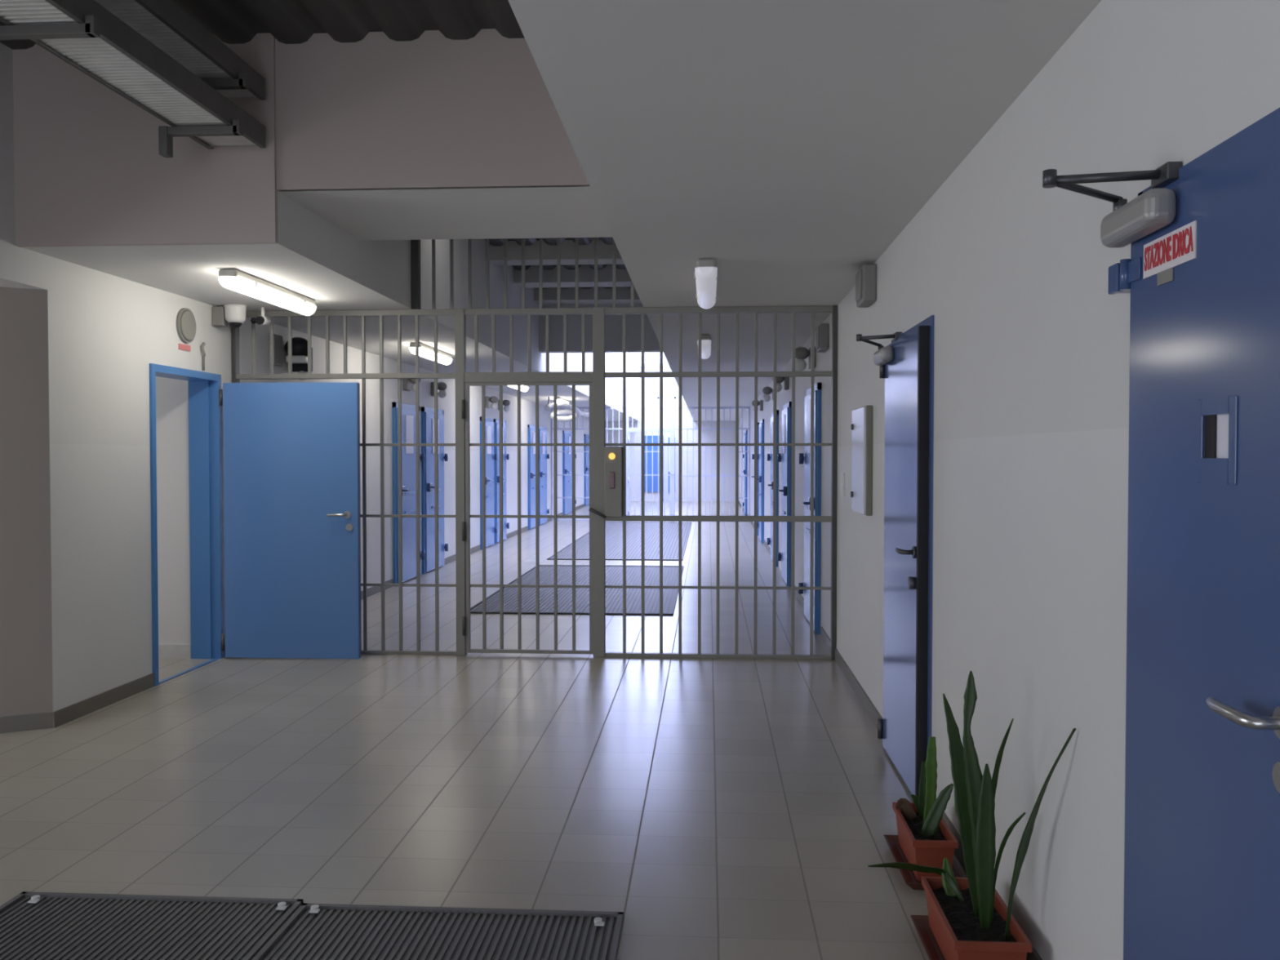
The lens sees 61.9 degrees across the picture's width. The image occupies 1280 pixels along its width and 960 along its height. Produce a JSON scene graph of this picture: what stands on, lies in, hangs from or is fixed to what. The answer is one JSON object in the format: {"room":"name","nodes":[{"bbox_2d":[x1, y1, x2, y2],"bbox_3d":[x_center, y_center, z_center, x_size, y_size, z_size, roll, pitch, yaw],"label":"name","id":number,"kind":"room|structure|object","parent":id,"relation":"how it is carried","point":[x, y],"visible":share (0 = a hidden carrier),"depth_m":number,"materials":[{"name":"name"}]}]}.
{"room":"prison interior","nodes":[
{"label":"prison interior","id":0,"kind":"room"},
{"bbox_2d":[0,287,53,716],"bbox_3d":[-4.744,-0.487,5.185,3.290,3.700,0.348,-1,2,-27],"label":"wall","id":1,"kind":"structure","parent":0,"point":[26,681],"depth_m":5.73,"materials":[{"name":"grey paint"}]},
{"bbox_2d":[0,711,55,733],"bbox_3d":[-4.658,1.323,5.070,3.302,0.085,0.012,-1,2,-27],"label":"baseboard","id":2,"kind":"structure","parent":1,"relation":"attached to","point":[44,720],"depth_m":5.74,"materials":[{"name":"tile"}]},
{"bbox_2d":[155,376,191,644],"bbox_3d":[-4.281,-0.033,7.141,1.940,2.700,2.100,0,1,4],"label":"wall","id":3,"kind":"structure","parent":0,"point":[171,394],"depth_m":7.78,"materials":[{"name":"white paint"}]},
{"bbox_2d":[158,644,191,658],"bbox_3d":[-4.187,1.250,7.845,1.840,0.100,0.012,0,1,4],"label":"baseboard","id":4,"kind":"structure","parent":3,"relation":"attached to","point":[165,651],"depth_m":7.79,"materials":[{"name":"tile"}]},
{"bbox_2d":[0,42,589,711],"bbox_3d":[-2.658,-1.185,15.679,0.200,4.600,37.000,0,1,4],"label":"wall","id":5,"kind":"structure","parent":0,"point":[105,331],"depth_m":6.45,"materials":[{"name":"white paint"}]},
{"bbox_2d":[178,343,191,351],"bbox_3d":[-3.097,-0.901,7.254,0.006,0.040,0.160,0,1,4],"label":"plaque","id":6,"kind":"object","parent":5,"relation":"attached to","point":[183,347],"visible":1,"depth_m":7.25,"materials":[{"name":"red plastic"}]},
{"bbox_2d":[176,307,195,342],"bbox_3d":[-3.082,-1.051,7.260,0.034,0.236,0.236,0,1,4],"label":"round speaker","id":7,"kind":"object","parent":5,"relation":"attached to","point":[185,319],"visible":1,"depth_m":7.22},
{"bbox_2d":[200,342,205,370],"bbox_3d":[-3.067,-0.871,7.497,0.026,0.199,0.064,0,1,-13],"label":"cable","id":8,"kind":"object","parent":5,"relation":"attached to","point":[203,343],"visible":1,"depth_m":7.50,"materials":[{"name":"grey plastic"}]},
{"bbox_2d":[149,363,361,686],"bbox_3d":[-2.674,0.280,7.280,1.251,2.068,0.970,0,1,4],"label":"door","id":9,"kind":"structure","parent":5,"relation":"in","point":[292,500],"depth_m":7.70,"materials":[{"name":"blue paint"}]},
{"bbox_2d":[273,333,312,380],"bbox_3d":[-2.885,-1.018,8.873,0.220,0.362,0.422,0,1,4],"label":"emergency light","id":10,"kind":"object","parent":5,"relation":"attached to","point":[300,345],"visible":0.66,"depth_m":8.90,"materials":[{"name":"grey plastic"}]},
{"bbox_2d":[52,503,584,728],"bbox_3d":[-2.278,0.972,19.991,0.012,0.085,28.450,0,1,4],"label":"baseboard","id":11,"kind":"structure","parent":5,"relation":"attached to","point":[68,713],"depth_m":6.42,"materials":[{"name":"tile"}]},
{"bbox_2d":[391,401,424,583],"bbox_3d":[-2.719,0.149,12.572,0.182,2.080,1.070,0,1,4],"label":"door","id":12,"kind":"structure","parent":5,"relation":"in","point":[408,411],"depth_m":12.46,"materials":[{"name":"blue paint"}]},
{"bbox_2d":[403,378,421,392],"bbox_3d":[-2.666,-1.131,12.524,0.190,0.211,0.180,0,1,4],"label":"wall lamp","id":13,"kind":"object","parent":5,"relation":"attached to","point":[407,386],"visible":0.45,"depth_m":12.47,"materials":[{"name":"grey plastic"}]},
{"bbox_2d":[421,406,448,573],"bbox_3d":[-2.642,0.121,13.764,0.182,2.080,1.020,0,1,4],"label":"door","id":14,"kind":"structure","parent":5,"relation":"in","point":[428,495],"depth_m":13.53,"materials":[{"name":"blue paint"}]},
{"bbox_2d":[431,382,447,398],"bbox_3d":[-2.585,-1.160,13.771,0.190,0.211,0.180,0,1,4],"label":"wall lamp","id":15,"kind":"object","parent":5,"relation":"attached to","point":[442,386],"visible":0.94,"depth_m":13.72,"materials":[{"name":"grey plastic"}]},
{"bbox_2d":[480,416,497,550],"bbox_3d":[-2.426,0.042,17.122,0.182,2.080,0.950,0,1,4],"label":"door","id":16,"kind":"structure","parent":5,"relation":"in","point":[491,529],"depth_m":17.09,"materials":[{"name":"blue paint"}]},
{"bbox_2d":[485,395,497,408],"bbox_3d":[-2.370,-1.239,17.113,0.190,0.211,0.180,0,1,4],"label":"wall lamp","id":17,"kind":"object","parent":5,"relation":"attached to","point":[493,399],"visible":0.98,"depth_m":17.06,"materials":[{"name":"grey plastic"}]},
{"bbox_2d":[493,418,509,544],"bbox_3d":[-2.359,0.017,18.169,0.182,2.080,0.950,0,1,4],"label":"door","id":18,"kind":"structure","parent":5,"relation":"in","point":[496,422],"depth_m":17.88,"materials":[{"name":"blue paint"}]},
{"bbox_2d":[497,400,510,412],"bbox_3d":[-2.303,-1.264,18.160,0.190,0.211,0.180,0,1,4],"label":"wall lamp","id":19,"kind":"object","parent":5,"relation":"attached to","point":[505,402],"visible":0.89,"depth_m":18.11,"materials":[{"name":"grey plastic"}]},
{"bbox_2d":[527,424,540,529],"bbox_3d":[-2.140,-0.063,21.561,0.182,2.080,1.050,0,1,4],"label":"door","id":20,"kind":"structure","parent":5,"relation":"in","point":[531,428],"depth_m":21.22,"materials":[{"name":"blue paint"}]},
{"bbox_2d":[538,426,549,524],"bbox_3d":[-2.062,-0.092,22.783,0.182,2.080,1.100,0,1,4],"label":"door","id":21,"kind":"structure","parent":5,"relation":"in","point":[542,430],"depth_m":22.68,"materials":[{"name":"blue paint"}]},
{"bbox_2d":[562,430,576,515],"bbox_3d":[-1.786,-0.193,27.073,0.182,2.080,2.000,0,1,4],"label":"door","id":22,"kind":"structure","parent":5,"relation":"in","point":[566,435],"depth_m":26.54,"materials":[{"name":"blue paint"}]},
{"bbox_2d":[583,434,589,506],"bbox_3d":[-1.497,-0.299,31.563,0.182,2.080,2.000,0,1,4],"label":"door","id":23,"kind":"structure","parent":5,"relation":"in","point":[586,437],"depth_m":30.79,"materials":[{"name":"blue paint"}]},
{"bbox_2d":[12,28,589,247],"bbox_3d":[-1.667,-1.783,5.400,3.095,1.160,0.055,0,1,4],"label":"wall","id":24,"kind":"structure","parent":0,"point":[433,109],"depth_m":5.39,"materials":[{"name":"beige paint"}]},
{"bbox_2d":[0,0,265,157],"bbox_3d":[-2.404,-1.597,3.054,0.825,0.240,4.660,0,1,4],"label":"cable tray","id":25,"kind":"object","parent":24,"relation":"attached to","point":[84,34],"visible":1,"depth_m":4.31,"materials":[{"name":"metal"}]},
{"bbox_2d":[94,0,265,100],"bbox_3d":[-2.147,-1.837,3.032,0.309,0.240,4.660,0,1,4],"label":"cable tray","id":26,"kind":"object","parent":25,"relation":"on","point":[164,24],"visible":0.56,"depth_m":4.69,"materials":[{"name":"metal"}]},
{"bbox_2d":[0,0,635,288],"bbox_3d":[-1.654,-2.237,5.516,3.385,0.062,16.900,0,1,4],"label":"ceiling","id":27,"kind":"structure","parent":0,"point":[232,21],"depth_m":5.14,"materials":[{"name":"grey metal"}]},
{"bbox_2d":[488,240,624,265],"bbox_3d":[-0.644,-2.288,10.703,1.715,0.200,0.300,0,1,4],"label":"beam","id":28,"kind":"structure","parent":27,"relation":"attached to","point":[586,252],"depth_m":10.58,"materials":[{"name":"metal"}]},
{"bbox_2d":[513,264,631,288],"bbox_3d":[-0.552,-2.321,12.124,1.715,0.200,0.370,0,1,4],"label":"beam","id":29,"kind":"structure","parent":27,"relation":"attached to","point":[586,274],"depth_m":11.97,"materials":[{"name":"metal"}]},
{"bbox_2d":[533,286,642,305],"bbox_3d":[-0.458,-2.356,13.591,1.715,0.200,0.570,0,1,4],"label":"beam","id":30,"kind":"structure","parent":27,"relation":"attached to","point":[586,296],"depth_m":13.33,"materials":[{"name":"metal"}]},
{"bbox_2d":[22,190,639,421],"bbox_3d":[-1.607,-2.131,19.764,1.370,1.180,28.670,0,1,4],"label":"ceiling","id":31,"kind":"structure","parent":0,"point":[313,258],"depth_m":7.65,"materials":[{"name":"white paint"}]},
{"bbox_2d":[212,303,246,328],"bbox_3d":[-2.952,-1.175,7.680,0.237,0.160,0.156,0,1,4],"label":"dome camera","id":32,"kind":"object","parent":31,"relation":"attached to","point":[233,314],"visible":1,"depth_m":7.64,"materials":[{"name":"white plastic"}]},
{"bbox_2d":[250,306,270,324],"bbox_3d":[-2.771,-1.191,7.764,0.114,0.133,0.134,0,1,4],"label":"camera","id":33,"kind":"object","parent":31,"relation":"attached to","point":[260,320],"visible":1,"depth_m":7.74,"materials":[{"name":"white plastic"}]},
{"bbox_2d":[218,268,315,315],"bbox_3d":[-2.339,-1.178,6.773,0.136,0.111,1.270,0,1,4],"label":"ceiling lamp","id":34,"kind":"object","parent":31,"relation":"attached to","point":[233,279],"visible":1,"depth_m":6.57,"materials":[{"name":"grey plastic"}]},
{"bbox_2d":[408,342,452,364],"bbox_3d":[-2.109,-1.274,10.816,0.136,0.111,1.270,0,1,4],"label":"ceiling lamp","id":35,"kind":"object","parent":31,"relation":"attached to","point":[424,351],"visible":0.84,"depth_m":10.58,"materials":[{"name":"grey plastic"}]},
{"bbox_2d":[508,385,528,391],"bbox_3d":[-1.798,-1.388,15.654,0.136,0.111,1.270,0,1,4],"label":"ceiling lamp","id":36,"kind":"object","parent":31,"relation":"attached to","point":[523,388],"visible":0.3,"depth_m":15.88,"materials":[{"name":"grey plastic"}]},
{"bbox_2d":[556,396,568,404],"bbox_3d":[-1.496,-1.498,20.343,0.136,0.111,1.270,0,1,4],"label":"ceiling lamp","id":37,"kind":"object","parent":31,"relation":"attached to","point":[559,399],"visible":0.68,"depth_m":19.94,"materials":[{"name":"grey plastic"}]},
{"bbox_2d":[556,399,568,404],"bbox_3d":[-1.496,-1.474,20.344,0.124,0.062,1.262,0,1,4],"label":"ceiling light","id":38,"kind":"object","parent":37,"relation":"attached to","point":[565,401],"depth_m":20.12,"materials":[{"name":"white plastic"}]},
{"bbox_2d":[544,396,589,422],"bbox_3d":[-1.421,-1.343,20.619,0.800,0.437,2.253,0,1,4],"label":"flexible duct","id":39,"kind":"object","parent":31,"relation":"hanging from","point":[549,406],"visible":0.79,"depth_m":20.56,"materials":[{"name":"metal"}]},
{"bbox_2d":[279,185,612,240],"bbox_3d":[-0.947,-1.942,5.994,1.715,0.910,1.270,0,1,4],"label":"ceiling","id":40,"kind":"structure","parent":0,"point":[536,211],"depth_m":5.92,"materials":[{"name":"white paint"}]},
{"bbox_2d":[0,501,967,959],"bbox_3d":[-0.150,1.217,15.625,12.700,0.200,37.500,0,1,4],"label":"floor","id":41,"kind":"structure","parent":0,"point":[730,809],"depth_m":4.88,"materials":[{"name":"tile"}]},
{"bbox_2d":[0,891,303,959],"bbox_3d":[-1.630,1.402,3.002,0.965,0.024,1.115,0,1,4],"label":"floor grate","id":42,"kind":"object","parent":41,"relation":"on","point":[34,926],"depth_m":3.35,"materials":[{"name":"grey metal"}]},
{"bbox_2d":[251,902,623,959],"bbox_3d":[-0.614,1.404,2.922,1.055,0.024,1.085,0,1,4],"label":"floor grate","id":43,"kind":"object","parent":41,"relation":"on","point":[314,931],"depth_m":3.28,"materials":[{"name":"grey metal"}]},
{"bbox_2d":[231,237,837,659],"bbox_3d":[-0.811,-0.410,7.828,4.475,3.420,0.136,0,1,4],"label":"gate","id":44,"kind":"object","parent":41,"relation":"on","point":[607,464],"depth_m":7.83,"materials":[{"name":"grey metal"}]},
{"bbox_2d":[470,564,684,615],"bbox_3d":[-0.532,1.193,12.055,1.955,0.016,4.270,0,1,4],"label":"floor grate","id":45,"kind":"object","parent":41,"relation":"on","point":[614,574],"depth_m":11.40,"materials":[{"name":"grey metal"}]},
{"bbox_2d":[546,521,692,560],"bbox_3d":[-0.090,1.025,19.200,1.920,0.016,8.350,0,1,4],"label":"floor grate","id":46,"kind":"object","parent":41,"relation":"on","point":[614,530],"depth_m":17.87,"materials":[{"name":"grey"}]},
{"bbox_2d":[551,406,750,520],"bbox_3d":[0.228,-0.361,24.000,4.475,2.560,0.136,0,1,4],"label":"gate","id":47,"kind":"object","parent":41,"relation":"on","point":[672,451],"depth_m":23.99,"materials":[{"name":"grey metal"}]},
{"bbox_2d":[883,736,964,889],"bbox_3d":[1.018,1.162,3.831,0.209,0.464,0.464,0,1,4],"label":"planter","id":48,"kind":"object","parent":41,"relation":"on","point":[923,837],"visible":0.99,"depth_m":3.78,"materials":[{"name":"ceramic"}]},
{"bbox_2d":[867,671,1075,959],"bbox_3d":[0.892,0.981,3.019,0.443,0.864,0.661,0,1,4],"label":"planter","id":49,"kind":"object","parent":41,"relation":"on","point":[967,918],"visible":1,"depth_m":3.06,"materials":[{"name":"ceramic"}]},
{"bbox_2d":[538,304,663,353],"bbox_3d":[-0.443,-2.501,13.822,1.715,1.680,0.200,0,1,4],"label":"beam","id":50,"kind":"structure","parent":0,"point":[613,322],"depth_m":13.75,"materials":[{"name":"concrete"}]},
{"bbox_2d":[605,366,735,501],"bbox_3d":[0.873,-1.569,34.087,4.886,4.500,0.200,0,1,4],"label":"wall","id":51,"kind":"structure","parent":0,"point":[615,424],"depth_m":33.96,"materials":[{"name":"white paint"}]},
{"bbox_2d":[609,352,639,383],"bbox_3d":[0.207,-3.202,23.927,2.015,0.755,20.060,0,1,4],"label":"window","id":52,"kind":"structure","parent":51,"relation":"attached to","point":[632,366],"depth_m":29.36,"materials":[{"name":"white glass"}]},
{"bbox_2d":[629,352,669,366],"bbox_3d":[0.207,-3.419,23.912,1.775,0.100,19.960,0,1,4],"label":"window","id":53,"kind":"structure","parent":51,"relation":"in","point":[651,359],"depth_m":31.64,"materials":[{"name":"white"}]},
{"bbox_2d":[640,435,663,501],"bbox_3d":[0.388,-0.367,34.016,0.710,2.100,0.060,0,1,4],"label":"door","id":54,"kind":"structure","parent":51,"relation":"in","point":[649,437],"depth_m":33.99,"materials":[{"name":"blue paint"}]},
{"bbox_2d":[640,368,693,427],"bbox_3d":[0.857,-2.618,34.043,1.715,1.900,0.100,0,1,4],"label":"window","id":55,"kind":"structure","parent":51,"relation":"in","point":[657,397],"depth_m":34.02,"materials":[{"name":"white"}]},
{"bbox_2d":[666,435,676,501],"bbox_3d":[1.012,-0.366,33.976,0.300,2.100,0.060,0,1,4],"label":"door","id":56,"kind":"structure","parent":51,"relation":"in","point":[668,437],"depth_m":33.95,"materials":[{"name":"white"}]},
{"bbox_2d":[507,0,1101,421],"bbox_3d":[1.219,-2.029,15.410,1.401,1.180,37.000,0,1,4],"label":"ceiling","id":57,"kind":"structure","parent":0,"point":[786,144],"depth_m":3.49,"materials":[{"name":"white paint"}]},
{"bbox_2d":[697,334,711,359],"bbox_3d":[0.614,-1.258,10.140,0.136,0.111,1.270,0,1,4],"label":"ceiling lamp","id":58,"kind":"object","parent":57,"relation":"attached to","point":[706,351],"visible":0.66,"depth_m":9.64,"materials":[{"name":"grey plastic"}]},
{"bbox_2d":[693,257,718,309],"bbox_3d":[0.401,-1.171,6.447,0.136,0.111,1.270,0,1,4],"label":"ceiling lamp","id":59,"kind":"object","parent":57,"relation":"attached to","point":[706,273],"visible":1,"depth_m":6.05,"materials":[{"name":"grey plastic"}]},
{"bbox_2d":[738,0,1279,959],"bbox_3d":[2.018,-0.753,15.389,0.200,3.750,37.000,0,1,4],"label":"wall","id":60,"kind":"structure","parent":0,"point":[1032,344],"depth_m":2.98,"materials":[{"name":"white paint"}]},
{"bbox_2d":[742,430,747,515],"bbox_3d":[2.564,-0.170,26.093,0.182,2.080,1.200,0,1,4],"label":"door","id":61,"kind":"structure","parent":60,"relation":"in","point":[745,434],"depth_m":25.56,"materials":[{"name":"blue paint"}]},
{"bbox_2d":[751,422,759,535],"bbox_3d":[2.178,-0.028,20.082,0.182,2.080,1.050,0,1,4],"label":"door","id":62,"kind":"structure","parent":60,"relation":"in","point":[753,455],"depth_m":19.55,"materials":[{"name":"blue paint"}]},
{"bbox_2d":[751,400,763,412],"bbox_3d":[2.010,-1.267,18.284,0.190,0.211,0.180,0,1,4],"label":"wall lamp","id":63,"kind":"object","parent":60,"relation":"attached to","point":[761,402],"visible":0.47,"depth_m":18.21,"materials":[{"name":"grey plastic"}]},
{"bbox_2d":[757,418,764,543],"bbox_3d":[2.062,0.014,18.286,0.182,2.080,1.050,0,1,4],"label":"door","id":64,"kind":"structure","parent":60,"relation":"in","point":[761,477],"depth_m":17.86,"materials":[{"name":"blue paint"}]},
{"bbox_2d":[762,386,773,401],"bbox_3d":[1.779,-1.182,14.692,0.190,0.211,0.180,0,1,4],"label":"wall lamp","id":65,"kind":"object","parent":60,"relation":"attached to","point":[766,391],"visible":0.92,"depth_m":14.65,"materials":[{"name":"grey plastic"}]},
{"bbox_2d":[767,409,778,566],"bbox_3d":[1.831,0.099,14.694,0.182,2.080,1.150,0,1,4],"label":"door","id":66,"kind":"structure","parent":60,"relation":"in","point":[770,456],"depth_m":14.58,"materials":[{"name":"blue paint"}]},
{"bbox_2d":[772,377,789,391],"bbox_3d":[1.631,-1.128,12.398,0.190,0.211,0.180,0,1,4],"label":"wall lamp","id":67,"kind":"object","parent":60,"relation":"attached to","point":[779,380],"visible":0.61,"depth_m":12.34,"materials":[{"name":"grey plastic"}]},
{"bbox_2d":[777,401,791,586],"bbox_3d":[1.687,0.152,12.450,0.182,2.080,1.050,0,1,4],"label":"door","id":68,"kind":"structure","parent":60,"relation":"in","point":[785,457],"depth_m":12.06,"materials":[{"name":"blue paint"}]},
{"bbox_2d":[795,346,816,371],"bbox_3d":[1.432,-1.055,9.305,0.190,0.211,0.180,0,1,4],"label":"wall lamp","id":69,"kind":"object","parent":60,"relation":"attached to","point":[802,353],"visible":0.89,"depth_m":9.26,"materials":[{"name":"grey plastic"}]},
{"bbox_2d":[798,382,821,634],"bbox_3d":[1.488,0.225,9.352,0.182,2.080,1.120,0,1,4],"label":"door","id":70,"kind":"structure","parent":60,"relation":"in","point":[804,458],"depth_m":8.87,"materials":[{"name":"blue paint"}]},
{"bbox_2d":[815,323,829,352],"bbox_3d":[1.426,-1.112,8.362,0.082,0.200,0.280,0,1,4],"label":"signal box","id":71,"kind":"object","parent":60,"relation":"attached to","point":[822,331],"visible":1,"depth_m":8.22,"materials":[{"name":"grey plastic"}]},
{"bbox_2d":[840,472,844,496],"bbox_3d":[1.391,0.032,7.339,0.016,0.160,0.140,0,1,4],"label":"wall switch","id":72,"kind":"object","parent":60,"relation":"attached to","point":[842,475],"visible":1,"depth_m":7.29,"materials":[{"name":"white plastic"}]},
{"bbox_2d":[850,404,872,515],"bbox_3d":[1.301,-0.116,6.288,0.062,0.625,0.520,0,1,4],"label":"electrical box","id":73,"kind":"object","parent":60,"relation":"attached to","point":[861,493],"visible":1,"depth_m":6.08,"materials":[{"name":"white metal"}]},
{"bbox_2d":[855,263,876,307],"bbox_3d":[1.273,-1.095,6.027,0.088,0.205,0.280,0,1,4],"label":"signal box","id":74,"kind":"object","parent":60,"relation":"attached to","point":[866,277],"visible":1,"depth_m":5.89,"materials":[{"name":"grey plastic"}]},
{"bbox_2d":[738,501,1042,959],"bbox_3d":[1.913,1.079,15.439,0.012,0.085,37.000,0,1,4],"label":"baseboard","id":75,"kind":"structure","parent":60,"relation":"attached to","point":[866,702],"depth_m":6.30,"materials":[{"name":"tile"}]},
{"bbox_2d":[856,315,934,796],"bbox_3d":[1.192,0.332,4.928,0.305,2.075,1.030,0,1,4],"label":"door","id":76,"kind":"structure","parent":60,"relation":"in","point":[906,365],"depth_m":4.71,"materials":[{"name":"blue paint"}]},
{"bbox_2d":[1042,107,1279,959],"bbox_3d":[0.973,0.409,1.824,0.343,2.067,1.105,0,1,4],"label":"door","id":77,"kind":"structure","parent":60,"relation":"in","point":[1202,840],"depth_m":1.94,"materials":[{"name":"blue paint"}]},
{"bbox_2d":[1143,220,1196,285],"bbox_3d":[1.029,-0.433,2.079,0.005,0.094,0.233,0,1,4],"label":"door sign","id":78,"kind":"object","parent":77,"relation":"attached to","point":[1177,247],"visible":1,"depth_m":2.07,"materials":[{"name":"white plastic"}]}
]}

